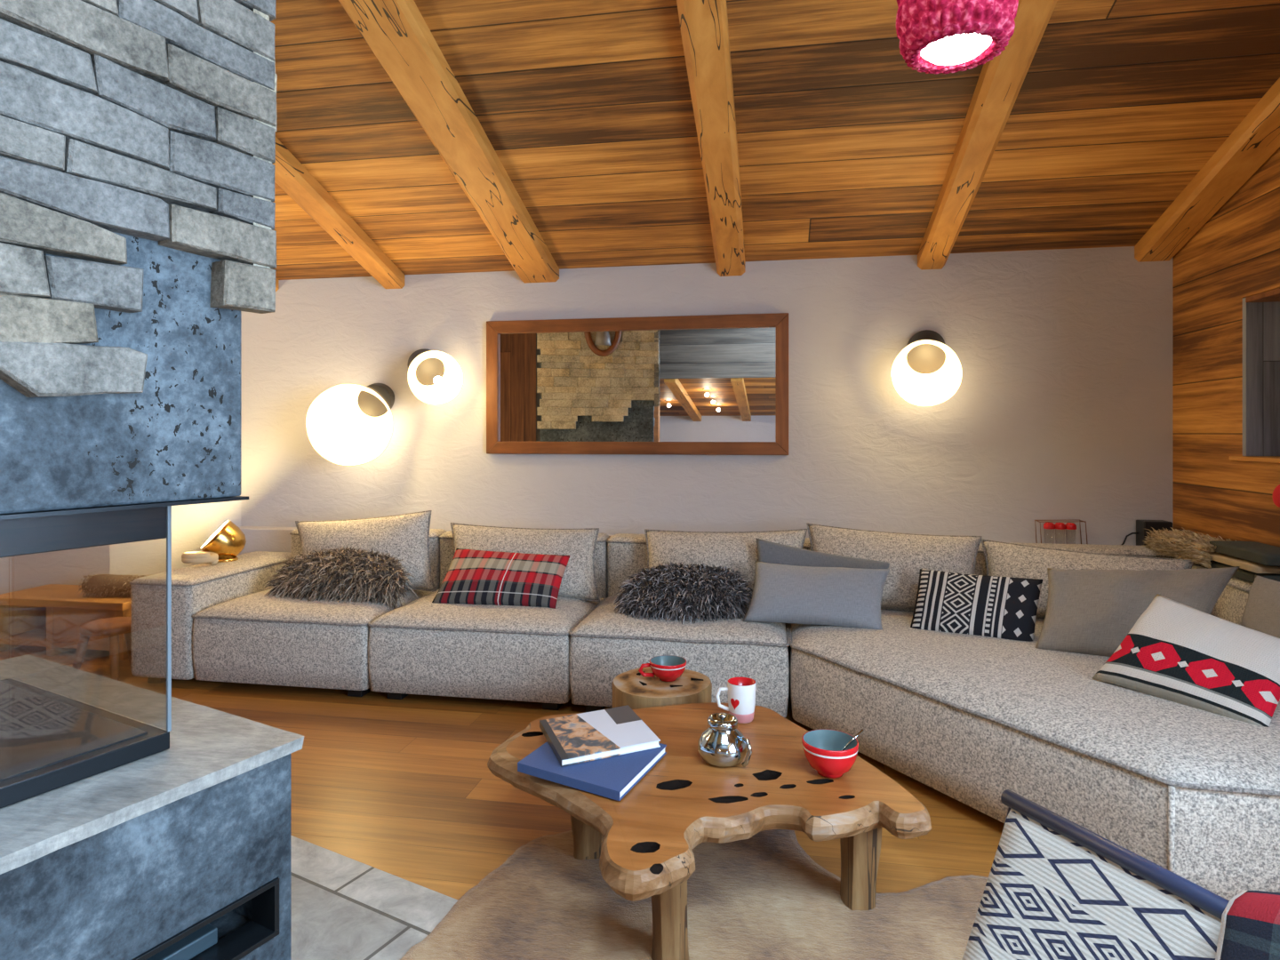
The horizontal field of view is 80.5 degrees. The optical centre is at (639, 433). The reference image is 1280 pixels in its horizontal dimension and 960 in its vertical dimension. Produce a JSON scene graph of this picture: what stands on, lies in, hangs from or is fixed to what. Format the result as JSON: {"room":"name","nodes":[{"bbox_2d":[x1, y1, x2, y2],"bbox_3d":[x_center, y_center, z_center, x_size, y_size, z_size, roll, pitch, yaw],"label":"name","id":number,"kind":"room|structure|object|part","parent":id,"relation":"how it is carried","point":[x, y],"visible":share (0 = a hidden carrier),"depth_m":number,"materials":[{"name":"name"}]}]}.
{"room":"living room","nodes":[
{"label":"living room","id":0,"kind":"room"},
{"bbox_2d":[0,544,109,594],"bbox_3d":[-4.110,0.095,5.224,1.280,2.510,0.250,0,0,10],"label":"wall","id":1,"kind":"structure","parent":0,"point":[62,567],"depth_m":5.07,"materials":[{"name":"paint"}]},
{"bbox_2d":[109,495,240,575],"bbox_3d":[-3.168,0.105,5.235,0.787,2.490,0.282,0,0,-16],"label":"wall","id":2,"kind":"structure","parent":0,"point":[192,524],"depth_m":5.10,"materials":[{"name":"paint"}]},
{"bbox_2d":[291,835,457,959],"bbox_3d":[-1.882,1.347,1.438,1.752,0.005,2.600,0,0,29],"label":"floor","id":3,"kind":"structure","parent":0,"point":[343,908],"depth_m":2.14,"materials":[{"name":"tile"}]},
{"bbox_2d":[0,0,303,959],"bbox_3d":[-1.954,-0.241,1.129,1.372,3.178,2.303,0,0,29],"label":"fireplace","id":4,"kind":"object","parent":3,"relation":"on","point":[138,232],"visible":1,"depth_m":1.55,"materials":[{"name":"stone"}]},
{"bbox_3d":[-1.772,0.195,1.263,0.770,0.086,1.475,0,0,29],"label":"frame","id":5,"kind":"part","parent":4,"relation":"part of","materials":[{"name":"black metal"}]},
{"bbox_2d":[0,678,169,807],"bbox_3d":[-1.776,0.698,1.257,0.780,0.040,1.500,0,0,29],"label":"tray","id":6,"kind":"object","parent":4,"relation":"on","point":[57,750],"depth_m":1.67,"materials":[{"name":"black metal"}]},
{"bbox_2d":[0,232,241,514],"bbox_3d":[-1.970,-0.842,1.082,1.160,1.976,2.205,0,0,29],"label":"hood","id":7,"kind":"object","parent":4,"relation":"attached to","point":[121,353],"depth_m":1.51,"materials":[{"name":"stone"}]},
{"bbox_2d":[0,645,1004,900],"bbox_3d":[-1.521,1.410,0.016,8.200,0.120,10.300,0,0,10],"label":"floor","id":8,"kind":"structure","parent":0,"point":[405,788],"depth_m":2.84,"materials":[{"name":"brown wood"}]},
{"bbox_2d":[0,584,131,660],"bbox_3d":[-3.506,1.177,4.766,0.970,0.345,0.420,0,0,10],"label":"wooden table","id":9,"kind":"object","parent":8,"relation":"on","point":[51,616],"visible":0.63,"depth_m":4.59,"materials":[{"name":"brown wood"}]},
{"bbox_3d":[-3.950,1.200,4.850,0.045,0.300,0.390,0,0,10],"label":"panel","id":10,"kind":"part","parent":9,"relation":"part of","materials":[{"name":"brown wood"}]},
{"bbox_3d":[-3.556,1.200,4.780,0.045,0.300,0.390,0,0,10],"label":"panel","id":11,"kind":"part","parent":9,"relation":"part of","materials":[{"name":"brown wood"}]},
{"bbox_2d":[0,626,127,650],"bbox_3d":[-3.487,1.282,4.758,0.900,0.035,0.350,0,0,10],"label":"shelf","id":12,"kind":"object","parent":9,"relation":"attached to","point":[29,636],"depth_m":4.62,"materials":[{"name":"brown wood"}]},
{"bbox_3d":[-3.319,1.157,4.556,0.499,0.214,0.020,0,0,10],"label":"panel","id":13,"kind":"part","parent":9,"relation":"part of","materials":[{"name":"brown wood"}]},
{"bbox_2d":[76,573,152,598],"bbox_3d":[-3.204,0.957,4.689,0.482,0.175,0.175,0,0,1],"label":"throw","id":14,"kind":"object","parent":9,"relation":"on","point":[108,585],"visible":0.67,"depth_m":4.63,"materials":[{"name":"brown fur"}]},
{"bbox_3d":[-3.064,1.200,4.693,0.045,0.300,0.390,0,0,10],"label":"panel","id":15,"kind":"part","parent":9,"relation":"part of","materials":[{"name":"brown wood"}]},
{"bbox_2d":[72,616,131,680],"bbox_3d":[-2.963,1.205,4.250,0.300,0.290,0.312,0,0,10],"label":"wooden stool","id":16,"kind":"object","parent":8,"relation":"on","point":[112,628],"visible":0.79,"depth_m":4.15,"materials":[{"name":"wood"}]},
{"bbox_3d":[-3.086,1.221,4.167,0.095,0.257,0.046,0,0,-35],"label":"leg","id":17,"kind":"part","parent":16,"relation":"part of","materials":[{"name":"wood"}]},
{"bbox_3d":[-2.964,1.080,4.244,0.300,0.040,0.300,0,0,10],"label":"seat","id":18,"kind":"part","parent":16,"relation":"part of","materials":[{"name":"wood"}]},
{"bbox_3d":[-2.875,1.221,4.129,0.048,0.257,0.093,0,0,-35],"label":"leg","id":19,"kind":"part","parent":16,"relation":"part of","materials":[{"name":"wood"}]},
{"bbox_3d":[-2.943,1.222,4.361,0.047,0.255,0.086,0,0,10],"label":"leg","id":20,"kind":"part","parent":16,"relation":"part of","materials":[{"name":"wood"}]},
{"bbox_2d":[129,528,446,696],"bbox_3d":[-1.983,0.976,4.420,1.422,0.748,1.032,0,0,10],"label":"sofa section","id":21,"kind":"object","parent":8,"relation":"on","point":[225,628],"depth_m":3.96,"materials":[{"name":"grey fabric"}]},
{"bbox_3d":[-2.592,0.731,4.452,0.212,0.081,0.160,0,0,10],"label":"rope coil","id":22,"kind":"part","parent":21,"relation":"part of","materials":[{"name":"beige"}]},
{"bbox_3d":[-2.464,1.040,4.497,0.376,0.530,1.005,0,0,10],"label":"armrest","id":23,"kind":"part","parent":21,"relation":"part of","materials":[{"name":"grey fabric"}]},
{"bbox_2d":[200,520,246,562],"bbox_3d":[-2.564,0.656,4.649,0.249,0.250,0.231,0,0,-27],"label":"brass lamp","id":24,"kind":"object","parent":21,"relation":"on","point":[228,540],"visible":0.91,"depth_m":4.58,"materials":[{"name":"gold metal"}]},
{"bbox_3d":[-1.800,1.100,4.281,1.006,0.410,0.812,0,0,10],"label":"seat","id":25,"kind":"part","parent":21,"relation":"part of","materials":[{"name":"grey fabric"}]},
{"bbox_2d":[264,546,417,609],"bbox_3d":[-1.676,0.868,4.218,0.920,0.457,0.404,0,0,16],"label":"cushion","id":26,"kind":"object","parent":21,"relation":"on","point":[347,574],"visible":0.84,"depth_m":4.14,"materials":[{"name":"grey fur"}]},
{"bbox_2d":[295,510,435,591],"bbox_3d":[-1.647,0.691,4.479,0.988,0.479,0.286,0,0,10],"label":"cushion","id":27,"kind":"object","parent":21,"relation":"on","point":[405,536],"visible":0.67,"depth_m":4.40,"materials":[{"name":"grey fabric"}]},
{"bbox_3d":[-1.711,0.951,4.783,0.994,0.698,0.210,0,0,10],"label":"backrest","id":28,"kind":"part","parent":21,"relation":"part of","materials":[{"name":"grey fabric"}]},
{"bbox_2d":[368,530,610,710],"bbox_3d":[-0.772,0.976,4.205,1.059,0.748,1.031,0,0,10],"label":"sofa section","id":29,"kind":"object","parent":8,"relation":"on","point":[422,646],"visible":0.7,"depth_m":3.73,"materials":[{"name":"grey fabric"}]},
{"bbox_3d":[-0.790,1.101,4.101,1.050,0.409,0.812,0,0,10],"label":"seat","id":30,"kind":"part","parent":29,"relation":"part of","materials":[{"name":"grey fabric"}]},
{"bbox_2d":[432,548,570,608],"bbox_3d":[-0.745,0.777,4.061,0.713,0.280,0.232,0,0,10],"label":"cushion","id":31,"kind":"object","parent":29,"relation":"on","point":[473,576],"visible":0.98,"depth_m":4.00,"materials":[{"name":"red fabric"}]},
{"bbox_3d":[-0.701,0.951,4.604,1.038,0.698,0.210,0,0,10],"label":"backrest","id":32,"kind":"part","parent":29,"relation":"part of","materials":[{"name":"grey fabric"}]},
{"bbox_2d":[450,522,599,601],"bbox_3d":[-0.672,0.728,4.308,0.947,0.404,0.278,0,0,10],"label":"cushion","id":33,"kind":"object","parent":29,"relation":"on","point":[579,581],"visible":0.59,"depth_m":4.25,"materials":[{"name":"grey fabric"}]},
{"bbox_2d":[611,666,711,709],"bbox_3d":[0.086,1.166,3.034,0.399,0.368,0.401,0,0,10],"label":"stump","id":34,"kind":"object","parent":8,"relation":"on","point":[630,688],"visible":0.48,"depth_m":2.94,"materials":[{"name":"brown wood"}]},
{"bbox_2d":[638,655,686,681],"bbox_3d":[0.101,0.951,3.048,0.174,0.075,0.148,0,0,29],"label":"cup","id":35,"kind":"object","parent":34,"relation":"on","point":[667,668],"visible":1,"depth_m":3.02,"materials":[{"name":"red ceramic"}]},
{"bbox_3d":[0.024,0.948,3.031,0.064,0.056,0.018,0,0,-7],"label":"handle","id":36,"kind":"part","parent":35,"relation":"part of","materials":[{"name":"red ceramic"}]},
{"bbox_2d":[568,533,789,717],"bbox_3d":[0.255,0.976,4.023,1.048,0.748,1.031,0,0,10],"label":"sofa section","id":37,"kind":"object","parent":8,"relation":"on","point":[605,644],"visible":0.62,"depth_m":3.57,"materials":[{"name":"grey fabric"}]},
{"bbox_3d":[0.326,0.951,4.421,1.028,0.698,0.210,0,0,10],"label":"backrest","id":38,"kind":"part","parent":37,"relation":"part of","materials":[{"name":"grey fabric"}]},
{"bbox_3d":[0.237,1.101,3.919,1.040,0.409,0.812,0,0,10],"label":"seat","id":39,"kind":"part","parent":37,"relation":"part of","materials":[{"name":"grey fabric"}]},
{"bbox_2d":[612,560,753,624],"bbox_3d":[0.227,0.865,3.823,0.756,0.419,0.440,0,0,10],"label":"cushion","id":40,"kind":"object","parent":37,"relation":"on","point":[670,591],"visible":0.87,"depth_m":3.73,"materials":[{"name":"grey fur"}]},
{"bbox_2d":[644,528,807,604],"bbox_3d":[0.453,0.724,4.108,0.902,0.414,0.263,0,0,10],"label":"cushion","id":41,"kind":"object","parent":37,"relation":"on","point":[734,550],"visible":0.4,"depth_m":4.08,"materials":[{"name":"grey fabric"}]},
{"bbox_2d":[400,829,988,959],"bbox_3d":[0.195,1.339,1.791,1.747,0.008,1.807,0,0,10],"label":"cowhide rug","id":42,"kind":"object","parent":8,"relation":"on","point":[761,896],"visible":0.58,"depth_m":2.10,"materials":[{"name":"beige fur"}]},
{"bbox_2d":[487,702,931,959],"bbox_3d":[0.128,1.180,2.335,1.110,0.340,1.047,0,0,-20],"label":"coffee table","id":43,"kind":"object","parent":42,"relation":"on","point":[684,802],"visible":0.86,"depth_m":2.10,"materials":[{"name":"brown wood"}]},
{"bbox_3d":[-0.169,1.212,2.411,0.103,0.275,0.105,0,0,-2],"label":"leg","id":44,"kind":"part","parent":43,"relation":"part of","materials":[{"name":"brown wood"}]},
{"bbox_2d":[517,741,666,800],"bbox_3d":[-0.140,0.993,2.315,0.396,0.026,0.339,0,0,31],"label":"hardcover book","id":45,"kind":"object","parent":43,"relation":"on","point":[612,777],"visible":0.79,"depth_m":2.21,"materials":[{"name":"blue paper"}]},
{"bbox_2d":[539,704,660,767],"bbox_3d":[-0.136,0.967,2.438,0.361,0.022,0.317,0,0,-26],"label":"magazine","id":46,"kind":"object","parent":45,"relation":"on","point":[604,733],"visible":1,"depth_m":2.39,"materials":[{"name":"paper"}]},
{"bbox_3d":[0.074,1.210,1.927,0.097,0.280,0.106,0,0,-24],"label":"leg","id":47,"kind":"part","parent":43,"relation":"part of","materials":[{"name":"brown wood"}]},
{"bbox_2d":[697,712,751,767],"bbox_3d":[0.263,0.936,2.335,0.170,0.145,0.154,0,0,10],"label":"sugar pot","id":48,"kind":"object","parent":43,"relation":"on","point":[721,744],"visible":1,"depth_m":2.29,"materials":[{"name":"metal"}]},
{"bbox_3d":[0.255,0.891,2.336,0.094,0.026,0.094,0,0,10],"label":"pot lid","id":49,"kind":"part","parent":48,"relation":"part of","materials":[{"name":"metal"}]},
{"bbox_3d":[0.255,0.957,2.336,0.154,0.104,0.154,0,0,10],"label":"pot","id":50,"kind":"part","parent":48,"relation":"part of","materials":[{"name":"metal"}]},
{"bbox_3d":[0.255,0.878,2.336,0.024,0.030,0.024,0,0,10],"label":"lid knob","id":51,"kind":"part","parent":48,"relation":"part of","materials":[{"name":"metal"}]},
{"bbox_3d":[0.316,0.959,2.275,0.015,0.090,0.053,0,0,-44],"label":"pot handle","id":52,"kind":"part","parent":48,"relation":"part of","materials":[{"name":"metal"}]},
{"bbox_2d":[715,677,755,723],"bbox_3d":[0.345,0.942,2.660,0.133,0.134,0.100,0,0,-31],"label":"mug","id":53,"kind":"object","parent":43,"relation":"on","point":[741,691],"visible":0.94,"depth_m":2.63,"materials":[{"name":"white ceramic"}]},
{"bbox_3d":[0.291,0.936,2.666,0.051,0.085,0.014,0,0,-2],"label":"handle","id":54,"kind":"part","parent":53,"relation":"part of","materials":[{"name":"white ceramic"}]},
{"bbox_2d":[730,698,739,709],"bbox_3d":[0.331,0.942,2.631,0.035,0.038,0.006,0,0,38],"label":"print","id":55,"kind":"object","parent":53,"relation":"on","point":[734,702],"depth_m":2.63,"materials":[{"name":"red paint"}]},
{"bbox_2d":[801,728,858,778],"bbox_3d":[0.566,0.960,2.248,0.164,0.098,0.164,0,0,10],"label":"bowl","id":56,"kind":"object","parent":43,"relation":"on","point":[822,748],"visible":1,"depth_m":2.21,"materials":[{"name":"red ceramic"}]},
{"bbox_2d":[840,728,863,751],"bbox_3d":[0.616,0.939,2.264,0.116,0.104,0.023,0,0,-15],"label":"spoon","id":57,"kind":"object","parent":56,"relation":"in","point":[861,731],"visible":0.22,"depth_m":2.26,"materials":[{"name":"metal"}]},
{"bbox_3d":[0.628,1.212,2.152,0.102,0.275,0.105,0,0,-11],"label":"leg","id":58,"kind":"part","parent":43,"relation":"part of","materials":[{"name":"brown wood"}]},
{"bbox_2d":[962,789,1229,959],"bbox_3d":[0.642,1.036,1.105,0.640,0.643,0.684,0,0,-24],"label":"lounge chair","id":59,"kind":"object","parent":42,"relation":"on","point":[1056,888],"visible":0.95,"depth_m":1.33,"materials":[{"name":"white fabric"}]},
{"bbox_3d":[0.640,1.040,1.465,0.282,0.627,0.024,0,0,-24],"label":"leg","id":60,"kind":"part","parent":59,"relation":"part of","materials":[{"name":"paint"}]},
{"bbox_2d":[1215,890,1279,959],"bbox_3d":[0.907,0.794,0.976,0.266,0.475,0.306,0,0,-25],"label":"pillow","id":61,"kind":"object","parent":59,"relation":"on","point":[1250,925],"visible":1,"depth_m":1.08,"materials":[{"name":"multicoloured fabric"}]},
{"bbox_2d":[787,537,1279,900],"bbox_3d":[1.697,0.976,3.153,2.104,0.748,2.240,0,0,10],"label":"sofa section","id":62,"kind":"object","parent":8,"relation":"on","point":[1194,793],"visible":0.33,"depth_m":2.51,"materials":[{"name":"grey fabric"}]},
{"bbox_2d":[743,560,889,629],"bbox_3d":[0.847,0.776,3.628,0.679,0.267,0.228,0,0,17],"label":"cushion","id":63,"kind":"object","parent":62,"relation":"on","point":[840,596],"visible":1,"depth_m":3.57,"materials":[{"name":"grey fabric"}]},
{"bbox_2d":[755,537,889,568],"bbox_3d":[0.924,0.724,3.828,0.710,0.359,0.178,0,0,10],"label":"cushion","id":64,"kind":"object","parent":62,"relation":"on","point":[769,552],"visible":0.27,"depth_m":3.85,"materials":[{"name":"fabric"}]},
{"bbox_2d":[806,522,982,612],"bbox_3d":[1.322,0.706,3.931,0.896,0.438,0.317,0,0,10],"label":"cushion","id":65,"kind":"object","parent":62,"relation":"on","point":[906,554],"visible":0.54,"depth_m":3.86,"materials":[{"name":"grey fabric"}]},
{"bbox_2d":[910,568,1042,641],"bbox_3d":[1.534,0.787,3.455,0.549,0.266,0.228,0,0,28],"label":"patterned cushion","id":66,"kind":"object","parent":62,"relation":"on","point":[992,606],"visible":0.94,"depth_m":3.41,"materials":[{"name":"black fabric"}]},
{"bbox_3d":[1.875,0.951,4.146,2.087,0.698,0.210,0,0,10],"label":"backrest","id":67,"kind":"part","parent":62,"relation":"part of","materials":[{"name":"grey fabric"}]},
{"bbox_2d":[981,538,1193,618],"bbox_3d":[2.152,0.736,3.661,0.919,0.379,0.289,0,0,25],"label":"cushion","id":68,"kind":"object","parent":62,"relation":"on","point":[1003,559],"visible":0.32,"depth_m":3.68,"materials":[{"name":"grey fabric"}]},
{"bbox_2d":[1035,566,1239,656],"bbox_3d":[2.076,0.743,3.095,0.866,0.368,0.422,0,0,10],"label":"cushion","id":69,"kind":"object","parent":62,"relation":"on","point":[1092,612],"visible":0.75,"depth_m":3.12,"materials":[{"name":"grey fabric"}]},
{"bbox_2d":[1092,593,1279,727],"bbox_3d":[1.902,0.758,2.597,0.304,0.321,0.522,0,0,-29],"label":"cushion","id":70,"kind":"object","parent":62,"relation":"on","point":[1175,652],"visible":0.98,"depth_m":2.53,"materials":[{"name":"white fabric"}]},
{"bbox_3d":[2.611,0.968,2.896,0.200,0.665,1.975,0,0,10],"label":"backrest","id":71,"kind":"part","parent":62,"relation":"part of","materials":[{"name":"grey fabric"}]},
{"bbox_2d":[1175,558,1279,583],"bbox_3d":[2.712,0.608,3.420,0.195,0.051,0.690,0,0,10],"label":"folded blanket","id":72,"kind":"object","parent":62,"relation":"on","point":[1240,573],"visible":0.23,"depth_m":3.23,"materials":[{"name":"fabric"}]},
{"bbox_2d":[1189,546,1279,573],"bbox_3d":[2.705,0.565,3.421,0.200,0.035,0.650,0,0,10],"label":"folded blanket","id":73,"kind":"object","parent":72,"relation":"on","point":[1254,567],"visible":0.3,"depth_m":3.23,"materials":[{"name":"beige fabric"}]},
{"bbox_2d":[1141,527,1230,567],"bbox_3d":[2.716,0.552,3.712,0.247,0.132,0.613,0,0,10],"label":"throw","id":74,"kind":"object","parent":73,"relation":"on","point":[1190,539],"visible":0.85,"depth_m":3.70,"materials":[{"name":"fur"}]},
{"bbox_2d":[1209,540,1279,566],"bbox_3d":[2.688,0.516,3.271,0.190,0.062,0.425,0,0,10],"label":"folded blanket","id":75,"kind":"object","parent":73,"relation":"on","point":[1263,554],"visible":0.98,"depth_m":3.25,"materials":[{"name":"fabric"}]},
{"bbox_2d":[1240,575,1279,638],"bbox_3d":[2.421,0.715,2.803,0.176,0.330,0.456,0,0,-4],"label":"cushion","id":76,"kind":"object","parent":62,"relation":"on","point":[1261,613],"visible":0.59,"depth_m":2.89,"materials":[{"name":"grey fabric"}]},
{"bbox_2d":[240,246,1172,545],"bbox_3d":[0.200,0.150,4.814,6.210,2.400,0.250,0,0,10],"label":"wall","id":77,"kind":"structure","parent":0,"point":[1060,408],"depth_m":4.53,"materials":[{"name":"paint"}]},
{"bbox_2d":[306,383,394,465],"bbox_3d":[-1.812,-0.065,4.756,0.522,0.543,0.564,0,0,10],"label":"wall lamp","id":78,"kind":"object","parent":77,"relation":"attached to","point":[348,424],"visible":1,"depth_m":4.88,"materials":[{"name":"white glass"}]},
{"bbox_3d":[-1.847,-0.002,4.689,0.056,0.056,0.056,0,0,10],"label":"bulb","id":79,"kind":"part","parent":78,"relation":"part of","materials":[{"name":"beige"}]},
{"bbox_2d":[237,526,613,555],"bbox_3d":[0.098,0.993,4.639,5.770,0.715,0.130,0,0,10],"label":"trim","id":80,"kind":"structure","parent":77,"relation":"attached to","point":[268,539],"depth_m":5.04,"materials":[{"name":"paint"}]},
{"bbox_2d":[1034,520,1087,543],"bbox_3d":[2.361,0.558,4.237,0.248,0.149,0.086,0,0,10],"label":"wire rack","id":81,"kind":"object","parent":80,"relation":"on","point":[1079,521],"visible":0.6,"depth_m":4.24,"materials":[{"name":"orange metal"}]},
{"bbox_2d":[1043,522,1055,529],"bbox_3d":[2.300,0.565,4.248,0.058,0.134,0.058,0,0,10],"label":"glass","id":82,"kind":"object","parent":81,"relation":"in","point":[1046,525],"visible":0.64,"depth_m":4.23,"materials":[{"name":"glass"}]},
{"bbox_2d":[1055,522,1065,529],"bbox_3d":[2.355,0.565,4.239,0.058,0.134,0.058,0,0,10],"label":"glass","id":83,"kind":"object","parent":81,"relation":"in","point":[1058,525],"visible":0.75,"depth_m":4.22,"materials":[{"name":"glass"}]},
{"bbox_2d":[1065,522,1076,529],"bbox_3d":[2.410,0.565,4.229,0.058,0.134,0.058,0,0,10],"label":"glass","id":84,"kind":"object","parent":81,"relation":"in","point":[1068,525],"visible":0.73,"depth_m":4.21,"materials":[{"name":"glass"}]},
{"bbox_2d":[1120,532,1138,544],"bbox_3d":[2.650,0.590,4.175,0.218,0.088,0.035,0,0,3],"label":"cable","id":85,"kind":"object","parent":80,"relation":"on","point":[1126,536],"visible":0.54,"depth_m":4.17,"materials":[{"name":"plastic"}]},
{"bbox_2d":[1136,520,1181,545],"bbox_3d":[2.844,0.556,4.121,0.190,0.156,0.159,0,0,10],"label":"speaker","id":86,"kind":"object","parent":80,"relation":"on","point":[1141,525],"visible":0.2,"depth_m":4.11},
{"bbox_2d":[407,348,463,404],"bbox_3d":[-1.295,-0.366,4.779,0.343,0.377,0.475,0,0,-16],"label":"wall lamp","id":87,"kind":"object","parent":77,"relation":"attached to","point":[434,377],"visible":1,"depth_m":4.82,"materials":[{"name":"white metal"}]},
{"bbox_3d":[-1.250,-0.330,4.681,0.056,0.056,0.056,0,0,10],"label":"bulb","id":88,"kind":"part","parent":87,"relation":"part of","materials":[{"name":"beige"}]},
{"bbox_2d":[486,312,788,455],"bbox_3d":[-0.046,-0.297,4.707,1.909,0.851,0.043,0,0,10],"label":"wall mirror","id":89,"kind":"object","parent":77,"relation":"attached to","point":[714,384],"visible":1,"depth_m":4.70,"materials":[{"name":"brown wood"}]},
{"bbox_3d":[-0.046,-0.684,4.707,1.905,0.078,0.043,0,0,10],"label":"frame rail","id":90,"kind":"part","parent":89,"relation":"part of","materials":[{"name":"wood"}]},
{"bbox_3d":[-0.046,0.089,4.707,1.905,0.078,0.043,0,0,10],"label":"frame rail","id":91,"kind":"part","parent":89,"relation":"part of","materials":[{"name":"wood"}]},
{"bbox_2d":[891,329,961,406],"bbox_3d":[1.591,-0.374,4.217,0.376,0.454,0.436,0,0,10],"label":"wall lamp","id":92,"kind":"object","parent":77,"relation":"attached to","point":[926,372],"visible":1,"depth_m":4.29,"materials":[{"name":"white glass"}]},
{"bbox_3d":[1.574,-0.301,4.154,0.056,0.056,0.056,0,0,10],"label":"bulb","id":93,"kind":"part","parent":92,"relation":"part of","materials":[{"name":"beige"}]},
{"bbox_2d":[270,0,1279,279],"bbox_3d":[-1.162,-1.975,2.034,8.200,2.002,6.200,0,0,10],"label":"ceiling","id":94,"kind":"structure","parent":0,"point":[845,149],"depth_m":3.45,"materials":[{"name":"brown wood"}]},
{"bbox_2d":[275,278,278,291],"bbox_3d":[-3.072,-1.925,2.248,0.169,1.922,5.952,0,0,10],"label":"ceiling beam","id":95,"kind":"structure","parent":94,"relation":"attached to","point":[276,280],"depth_m":5.14,"materials":[{"name":"brown wood"}]},
{"bbox_2d":[272,136,404,288],"bbox_3d":[-2.154,-1.923,2.085,0.178,1.926,5.952,0,0,10],"label":"ceiling beam","id":96,"kind":"structure","parent":94,"relation":"attached to","point":[291,175],"depth_m":4.25,"materials":[{"name":"brown wood"}]},
{"bbox_2d":[338,0,559,283],"bbox_3d":[-1.158,-1.927,1.908,0.256,1.920,5.952,0,0,10],"label":"ceiling beam","id":97,"kind":"structure","parent":94,"relation":"attached to","point":[397,34],"depth_m":3.42,"materials":[{"name":"brown wood"}]},
{"bbox_2d":[676,0,745,276],"bbox_3d":[0.040,-1.925,1.695,0.184,1.922,5.952,0,0,10],"label":"ceiling beam","id":98,"kind":"structure","parent":94,"relation":"attached to","point":[703,23],"depth_m":3.30,"materials":[{"name":"brown wood"}]},
{"bbox_2d":[896,0,1018,74],"bbox_3d":[0.711,-1.386,1.702,0.257,1.078,0.256,0,0,-32],"label":"pendant lamp","id":99,"kind":"object","parent":94,"relation":"hanging from","point":[935,36],"visible":1,"depth_m":1.65,"materials":[{"name":"pink fabric"}]},
{"bbox_2d":[920,32,991,65],"bbox_3d":[0.711,-0.866,1.702,0.158,0.038,0.158,0,0,10],"label":"diffuser","id":100,"kind":"object","parent":99,"relation":"attached to","point":[940,49],"depth_m":1.68,"materials":[{"name":"white glass"}]},
{"bbox_2d":[917,0,1057,269],"bbox_3d":[1.183,-1.924,1.492,0.163,1.925,5.952,0,0,10],"label":"ceiling beam","id":101,"kind":"structure","parent":94,"relation":"attached to","point":[1001,79],"depth_m":3.27,"materials":[{"name":"brown wood"}]},
{"bbox_2d":[1134,77,1279,262],"bbox_3d":[2.348,-1.924,1.285,0.202,1.925,5.952,0,0,10],"label":"ceiling beam","id":102,"kind":"structure","parent":94,"relation":"attached to","point":[1256,139],"depth_m":3.55,"materials":[{"name":"brown wood"}]},
{"bbox_2d":[1172,146,1279,547],"bbox_3d":[2.228,-0.753,-0.777,0.300,4.206,10.050,0,0,10],"label":"wall","id":103,"kind":"structure","parent":0,"point":[1235,256],"depth_m":3.73,"materials":[{"name":"brown wood"}]},
{"bbox_2d":[1229,288,1279,463],"bbox_3d":[2.872,-0.256,3.217,0.230,0.768,0.800,0,0,10],"label":"window","id":104,"kind":"structure","parent":103,"relation":"in","point":[1260,311],"depth_m":3.53,"materials":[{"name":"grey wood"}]},
{"bbox_3d":[2.857,0.117,3.220,0.200,0.022,0.800,0,0,10],"label":"sill","id":105,"kind":"part","parent":104,"relation":"part of","materials":[{"name":"brown wood"}]},
{"bbox_3d":[2.867,-0.268,3.190,0.180,0.745,0.685,0,0,10],"label":"frame","id":106,"kind":"part","parent":104,"relation":"part of","materials":[{"name":"wood"}]},
{"bbox_2d":[1272,484,1279,507],"bbox_3d":[2.757,0.218,3.233,0.058,0.206,0.120,0,0,10],"label":"ornament","id":107,"kind":"object","parent":103,"relation":"hanging from","point":[1276,496],"visible":1,"depth_m":3.24,"materials":[{"name":"fabric"}]}
]}

